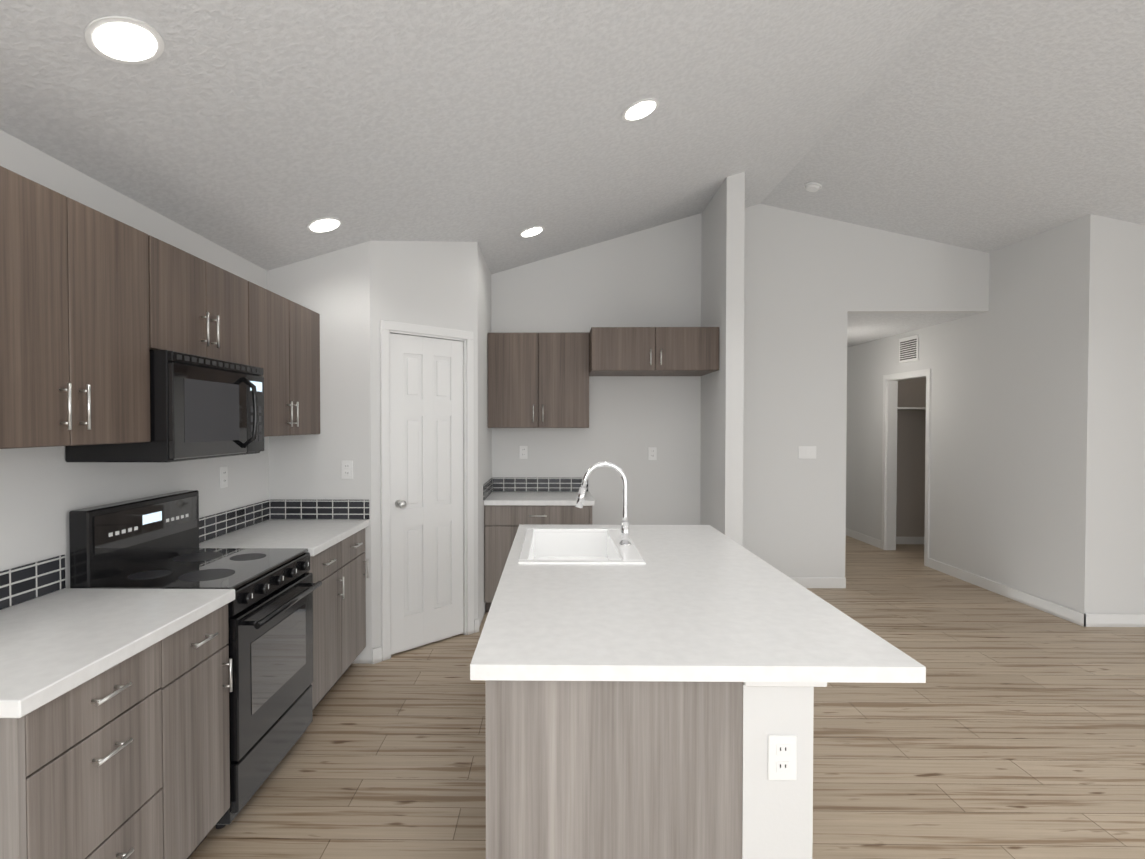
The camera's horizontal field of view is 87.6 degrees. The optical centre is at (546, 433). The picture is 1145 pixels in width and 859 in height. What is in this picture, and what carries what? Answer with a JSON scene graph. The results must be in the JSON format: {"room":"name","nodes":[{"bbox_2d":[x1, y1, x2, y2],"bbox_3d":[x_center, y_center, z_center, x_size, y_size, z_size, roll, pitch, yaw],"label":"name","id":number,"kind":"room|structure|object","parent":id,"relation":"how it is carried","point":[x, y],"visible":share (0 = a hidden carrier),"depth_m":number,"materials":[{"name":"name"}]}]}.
{"room":"kitchen","nodes":[
{"label":"kitchen","id":0,"kind":"room"},
{"bbox_2d":[0,130,268,609],"bbox_3d":[-1.859,-0.438,1.030,0.120,3.900,8.820,0,1,1],"label":"wall","id":1,"kind":"structure","parent":0,"point":[44,491],"depth_m":2.32,"materials":[{"name":"white paint"}]},
{"bbox_2d":[0,555,65,609],"bbox_3d":[-1.784,0.516,1.757,0.008,0.123,0.883,0,1,1],"label":"tile backsplash","id":2,"kind":"structure","parent":1,"relation":"attached to","point":[23,583],"depth_m":2.06,"materials":[{"name":"tile"}]},
{"bbox_2d":[0,166,79,449],"bbox_3d":[-1.624,-0.337,1.569,0.330,0.761,0.502,0,1,1],"label":"upper cabinet","id":3,"kind":"object","parent":1,"relation":"attached to","point":[40,343],"depth_m":1.71,"materials":[{"name":"brown wood"}]},
{"bbox_2d":[76,201,155,449],"bbox_3d":[-1.618,-0.345,2.002,0.330,0.761,0.364,0,1,1],"label":"upper cabinet","id":4,"kind":"object","parent":1,"relation":"attached to","point":[121,341],"depth_m":2.01,"materials":[{"name":"brown wood"}]},
{"bbox_2d":[65,346,267,461],"bbox_3d":[-1.540,-0.105,2.460,0.474,0.415,0.527,0,1,1],"label":"microwave","id":5,"kind":"object","parent":1,"relation":"attached to","point":[206,403],"depth_m":2.38,"materials":[{"name":"black metal"}]},
{"bbox_2d":[156,238,251,357],"bbox_3d":[-1.611,-0.526,2.535,0.330,0.417,0.699,0,1,1],"label":"upper cabinet","id":6,"kind":"object","parent":1,"relation":"attached to","point":[199,302],"depth_m":2.48,"materials":[{"name":"brown wood"}]},
{"bbox_2d":[220,466,227,487],"bbox_3d":[-1.765,0.239,3.261,0.008,0.115,0.072,0,1,1],"label":"electrical outlet plate","id":7,"kind":"object","parent":1,"relation":"attached to","point":[223,470],"depth_m":3.26,"materials":[{"name":"white plastic"}]},
{"bbox_2d":[199,500,271,542],"bbox_3d":[-1.762,0.488,3.348,0.008,0.123,0.872,0,1,1],"label":"tile backsplash","id":8,"kind":"structure","parent":1,"relation":"attached to","point":[215,525],"depth_m":3.35,"materials":[{"name":"tile"}]},
{"bbox_2d":[252,283,319,435],"bbox_3d":[-1.600,-0.368,3.330,0.330,0.761,0.872,0,1,1],"label":"upper cabinet","id":9,"kind":"object","parent":1,"relation":"attached to","point":[285,333],"depth_m":3.30,"materials":[{"name":"brown wood"}]},
{"bbox_2d":[272,500,369,518],"bbox_3d":[-1.426,0.481,3.775,0.609,0.123,0.009,0,1,1],"label":"tile backsplash","id":10,"kind":"structure","parent":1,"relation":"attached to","point":[281,509],"depth_m":3.77,"materials":[{"name":"tile"}]},
{"bbox_2d":[267,241,491,663],"bbox_3d":[-1.126,-0.499,4.535,1.250,3.900,1.550,0,1,1],"label":"wall","id":11,"kind":"structure","parent":0,"point":[353,295],"depth_m":3.78,"materials":[{"name":"white paint"}]},
{"bbox_2d":[341,461,352,478],"bbox_3d":[-1.261,0.230,3.770,0.072,0.115,0.008,0,1,1],"label":"electrical outlet plate","id":12,"kind":"object","parent":11,"relation":"attached to","point":[346,469],"depth_m":3.77,"materials":[{"name":"white plastic"}]},
{"bbox_2d":[390,333,463,654],"bbox_3d":[-0.821,0.396,4.099,0.586,2.102,0.036,-1,1,-44],"label":"pantry door","id":13,"kind":"structure","parent":11,"relation":"in","point":[426,429],"depth_m":4.07,"materials":[{"name":"white wood"}]},
{"bbox_2d":[395,365,464,606],"bbox_3d":[-0.789,0.384,4.085,0.406,1.740,0.446,0,1,1],"label":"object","id":14,"kind":"structure","parent":13,"relation":"attached to","point":[401,504],"depth_m":3.91,"materials":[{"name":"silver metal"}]},
{"bbox_2d":[380,320,473,660],"bbox_3d":[-0.818,0.365,4.078,0.572,2.188,0.540,0,1,1],"label":"door frame","id":15,"kind":"structure","parent":11,"relation":"attached to","point":[386,327],"depth_m":4.00,"materials":[{"name":"white wood"}]},
{"bbox_2d":[483,478,495,499],"bbox_3d":[-0.490,0.460,4.987,0.010,0.123,0.600,0,1,1],"label":"tile backsplash","id":16,"kind":"structure","parent":11,"relation":"attached to","point":[490,486],"depth_m":5.06,"materials":[{"name":"tile"}]},
{"bbox_2d":[0,0,1144,273],"bbox_3d":[2.026,-1.544,1.022,7.990,1.229,9.190,0,1,1],"label":"ceiling","id":17,"kind":"structure","parent":0,"point":[262,132],"depth_m":2.93,"materials":[{"name":"white paint"}]},
{"bbox_2d":[84,15,163,64],"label":"recessed light","id":18,"kind":"object","parent":17,"relation":"in","point":[123,39],"depth_m":1.73,"materials":[{"name":"white"}]},
{"bbox_2d":[306,217,342,232],"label":"recessed light","id":19,"kind":"object","parent":17,"relation":"in","point":[324,224],"depth_m":3.32,"materials":[{"name":"white"}]},
{"bbox_2d":[622,98,658,121],"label":"recessed light","id":20,"kind":"object","parent":17,"relation":"in","point":[643,108],"depth_m":3.04,"materials":[{"name":"white"}]},
{"bbox_2d":[804,182,821,191],"bbox_3d":[2.204,-2.037,4.937,0.135,0.056,0.136,0,1,1],"label":"smoke detector","id":21,"kind":"object","parent":17,"relation":"attached to","point":[812,186],"visible":0.94,"depth_m":4.91,"materials":[{"name":"white plastic"}]},
{"bbox_2d":[491,213,701,524],"bbox_3d":[-0.120,-0.513,5.356,3.240,3.900,0.120,0,1,1],"label":"wall","id":22,"kind":"structure","parent":0,"point":[650,277],"depth_m":5.29,"materials":[{"name":"white paint"}]},
{"bbox_2d":[519,446,527,458],"bbox_3d":[-0.205,0.168,5.304,0.072,0.115,0.008,0,1,1],"label":"electrical outlet plate","id":23,"kind":"object","parent":22,"relation":"attached to","point":[523,450],"depth_m":5.30,"materials":[{"name":"white plastic"}]},
{"bbox_2d":[488,332,591,427],"bbox_3d":[-0.067,-0.446,5.128,0.847,0.795,0.330,0,1,1],"label":"upper cabinet","id":24,"kind":"object","parent":22,"relation":"attached to","point":[538,380],"depth_m":4.96,"materials":[{"name":"brown wood"}]},
{"bbox_2d":[496,478,587,491],"bbox_3d":[-0.060,0.454,5.307,0.859,0.123,0.008,0,1,1],"label":"tile backsplash","id":25,"kind":"structure","parent":22,"relation":"attached to","point":[502,484],"depth_m":5.30,"materials":[{"name":"tile"}]},
{"bbox_2d":[648,447,656,459],"bbox_3d":[0.940,0.178,5.289,0.072,0.115,0.008,0,1,1],"label":"electrical outlet plate","id":26,"kind":"object","parent":22,"relation":"attached to","point":[652,451],"depth_m":5.29,"materials":[{"name":"white plastic"}]},
{"bbox_2d":[588,327,718,375],"bbox_3d":[0.857,-0.671,4.976,1.001,0.340,0.600,0,1,1],"label":"upper cabinet","id":27,"kind":"object","parent":22,"relation":"attached to","point":[612,351],"depth_m":4.68,"materials":[{"name":"brown wood"}]},
{"bbox_2d":[188,535,1144,858],"bbox_3d":[2.050,1.532,2.801,8.250,0.100,12.800,0,1,1],"label":"floor","id":28,"kind":"structure","parent":0,"point":[1010,729],"depth_m":2.80,"materials":[{"name":"brown wood"}]},
{"bbox_2d":[0,639,171,858],"bbox_3d":[-1.483,1.062,1.586,0.612,0.880,0.490,0,1,1],"label":"base cabinet","id":29,"kind":"object","parent":28,"relation":"on","point":[114,723],"depth_m":1.56,"materials":[{"name":"brown wood"}]},
{"bbox_2d":[0,588,234,722],"bbox_3d":[-1.468,0.599,1.756,0.636,0.040,0.885,0,1,1],"label":"countertop","id":30,"kind":"structure","parent":29,"relation":"on","point":[53,644],"depth_m":1.74,"materials":[{"name":"white stone"}]},
{"bbox_2d":[69,490,321,828],"bbox_3d":[-1.422,0.883,2.557,0.690,1.204,0.696,0,1,1],"label":"range","id":31,"kind":"object","parent":28,"relation":"on","point":[151,542],"visible":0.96,"depth_m":2.44,"materials":[{"name":"black metal"}]},
{"bbox_2d":[172,607,231,858],"bbox_3d":[-1.477,1.055,2.018,0.612,0.880,0.374,0,1,1],"label":"base cabinet","id":32,"kind":"object","parent":28,"relation":"on","point":[201,662],"depth_m":2.01,"materials":[{"name":"brown wood"}]},
{"bbox_2d":[306,543,343,710],"bbox_3d":[-1.461,1.035,3.135,0.612,0.880,0.436,0,1,1],"label":"base cabinet","id":33,"kind":"object","parent":28,"relation":"on","point":[327,568],"depth_m":3.14,"materials":[{"name":"brown wood"}]},
{"bbox_2d":[199,519,368,558],"bbox_3d":[-1.446,0.572,3.344,0.636,0.040,0.872,0,1,1],"label":"countertop","id":34,"kind":"structure","parent":33,"relation":"on","point":[314,535],"depth_m":3.26,"materials":[{"name":"white stone"}]},
{"bbox_2d":[344,527,367,672],"bbox_3d":[-1.455,1.028,3.570,0.612,0.880,0.435,0,1,1],"label":"base cabinet","id":35,"kind":"object","parent":28,"relation":"on","point":[355,574],"depth_m":3.57,"materials":[{"name":"brown wood"}]},
{"bbox_2d":[484,492,593,611],"bbox_3d":[-0.056,0.983,5.003,0.872,0.921,0.630,0,1,1],"label":"base cabinet","id":36,"kind":"object","parent":28,"relation":"on","point":[506,514],"visible":0.38,"depth_m":4.72,"materials":[{"name":"brown wood"}]},
{"bbox_2d":[484,492,593,505],"bbox_3d":[-0.056,0.542,4.997,0.872,0.040,0.609,0,1,1],"label":"countertop","id":37,"kind":"structure","parent":36,"relation":"on","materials":[{"name":"white stone"}]},
{"bbox_2d":[473,530,826,858],"bbox_3d":[0.257,1.046,2.549,0.907,0.880,2.052,0,1,1],"label":"kitchen island","id":38,"kind":"object","parent":28,"relation":"on","point":[649,691],"depth_m":1.53,"materials":[{"name":"brown wood"}]},
{"bbox_2d":[470,525,925,684],"bbox_3d":[0.391,0.596,2.537,1.140,0.061,2.080,0,1,1],"label":"island countertop","id":39,"kind":"structure","parent":38,"relation":"on","point":[702,608],"depth_m":1.79,"materials":[{"name":"white stone"}]},
{"bbox_2d":[518,525,645,564],"bbox_3d":[0.158,0.634,3.001,0.554,0.170,0.844,0,1,1],"label":"sink","id":40,"kind":"object","parent":39,"relation":"in","point":[541,544],"depth_m":3.38,"materials":[{"name":"white ceramic"}]},
{"bbox_2d":[575,461,629,544],"bbox_3d":[0.279,0.343,2.963,0.276,0.413,0.097,0,1,1],"label":"faucet","id":41,"kind":"object","parent":39,"relation":"on","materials":[{"name":"silver metal"}]},
{"bbox_2d":[768,735,796,779],"bbox_3d":[0.602,0.829,1.524,0.072,0.115,0.008,0,1,1],"label":"outlet","id":42,"kind":"object","parent":38,"relation":"attached to","point":[782,749],"depth_m":1.52,"materials":[{"name":"white plastic"}]},
{"bbox_2d":[700,172,744,545],"bbox_3d":[1.429,-0.508,5.074,0.135,3.900,1.140,0,1,1],"label":"wall","id":43,"kind":"structure","parent":0,"point":[722,309],"depth_m":4.54,"materials":[{"name":"white paint"}]},
{"bbox_2d":[743,204,989,577],"bbox_3d":[2.784,-0.517,5.566,2.560,3.900,0.120,0,1,1],"label":"wall","id":44,"kind":"structure","parent":0,"point":[811,282],"depth_m":5.51,"materials":[{"name":"white paint"}]},
{"bbox_2d":[798,446,815,458],"bbox_3d":[2.413,0.174,5.518,0.164,0.115,0.008,0,1,1],"label":"light switch","id":45,"kind":"object","parent":44,"relation":"attached to","point":[806,452],"visible":1,"depth_m":5.52,"materials":[{"name":"white plastic"}]},
{"bbox_2d":[790,577,845,587],"bbox_3d":[2.138,1.387,5.541,1.270,0.095,0.014,0,1,1],"label":"baseboard","id":46,"kind":"structure","parent":44,"relation":"attached to","point":[805,582],"depth_m":5.53,"materials":[{"name":"white wood"}]},
{"bbox_2d":[896,377,925,536],"bbox_3d":[4.800,0.082,6.789,1.200,2.660,1.700,0,1,1],"label":"wall","id":47,"kind":"structure","parent":0,"point":[911,442],"depth_m":7.53,"materials":[{"name":"beige paint"}]},
{"bbox_2d":[896,537,923,543],"bbox_3d":[4.730,1.352,7.535,1.040,0.095,0.014,0,1,1],"label":"baseboard","id":48,"kind":"structure","parent":47,"relation":"attached to","point":[899,540],"depth_m":7.53,"materials":[{"name":"white wood"}]},
{"bbox_2d":[897,407,925,409],"bbox_3d":[4.540,-0.307,7.323,0.660,0.020,0.375,0,1,1],"label":"shelf","id":49,"kind":"object","parent":47,"relation":"attached to","point":[911,408],"visible":0.02,"depth_m":7.13,"materials":[{"name":"white wood"}]},
{"bbox_2d":[847,313,978,347],"bbox_3d":[3.438,-1.201,6.980,1.530,0.100,2.750,0,1,1],"label":"ceiling","id":50,"kind":"structure","parent":0,"point":[863,328],"depth_m":6.17,"materials":[{"name":"white paint"}]},
{"bbox_2d":[846,214,1106,613],"bbox_3d":[4.135,-0.531,6.407,0.120,3.900,3.900,0,1,1],"label":"wall","id":51,"kind":"structure","parent":0,"point":[1017,423],"depth_m":5.14,"materials":[{"name":"white paint"}]},
{"bbox_2d":[846,528,881,548],"bbox_3d":[4.086,1.348,7.751,0.014,0.095,0.980,0,1,1],"label":"baseboard","id":52,"kind":"structure","parent":51,"relation":"attached to","point":[856,535],"depth_m":7.65,"materials":[{"name":"white wood"}]},
{"bbox_2d":[881,369,930,566],"bbox_3d":[4.132,0.358,6.783,0.136,2.108,0.896,0,1,1],"label":"door frame","id":53,"kind":"structure","parent":51,"relation":"attached to","point":[889,449],"depth_m":7.16,"materials":[{"name":"white wood"}]},
{"bbox_2d":[899,335,918,362],"bbox_3d":[4.072,-0.947,6.711,0.013,0.280,0.360,0,1,1],"label":"air vent","id":54,"kind":"object","parent":51,"relation":"in","point":[908,349],"visible":1,"depth_m":6.68,"materials":[{"name":"white metal"}]},
{"bbox_2d":[928,558,1079,624],"bbox_3d":[4.054,1.389,5.416,0.014,0.095,1.850,0,1,1],"label":"baseboard","id":55,"kind":"structure","parent":51,"relation":"attached to","point":[1068,614],"depth_m":5.20,"materials":[{"name":"white wood"}]},
{"bbox_2d":[1100,217,1144,613],"bbox_3d":[5.094,-0.498,4.504,1.850,3.900,0.120,0,1,1],"label":"wall","id":56,"kind":"structure","parent":0,"point":[1123,548],"depth_m":4.46,"materials":[{"name":"white paint"}]},
{"bbox_2d":[1080,612,1144,626],"bbox_3d":[4.951,1.405,4.472,1.834,0.095,0.014,0,1,1],"label":"baseboard","id":57,"kind":"structure","parent":56,"relation":"attached to","point":[1093,620],"depth_m":4.47,"materials":[{"name":"white wood"}]}
]}

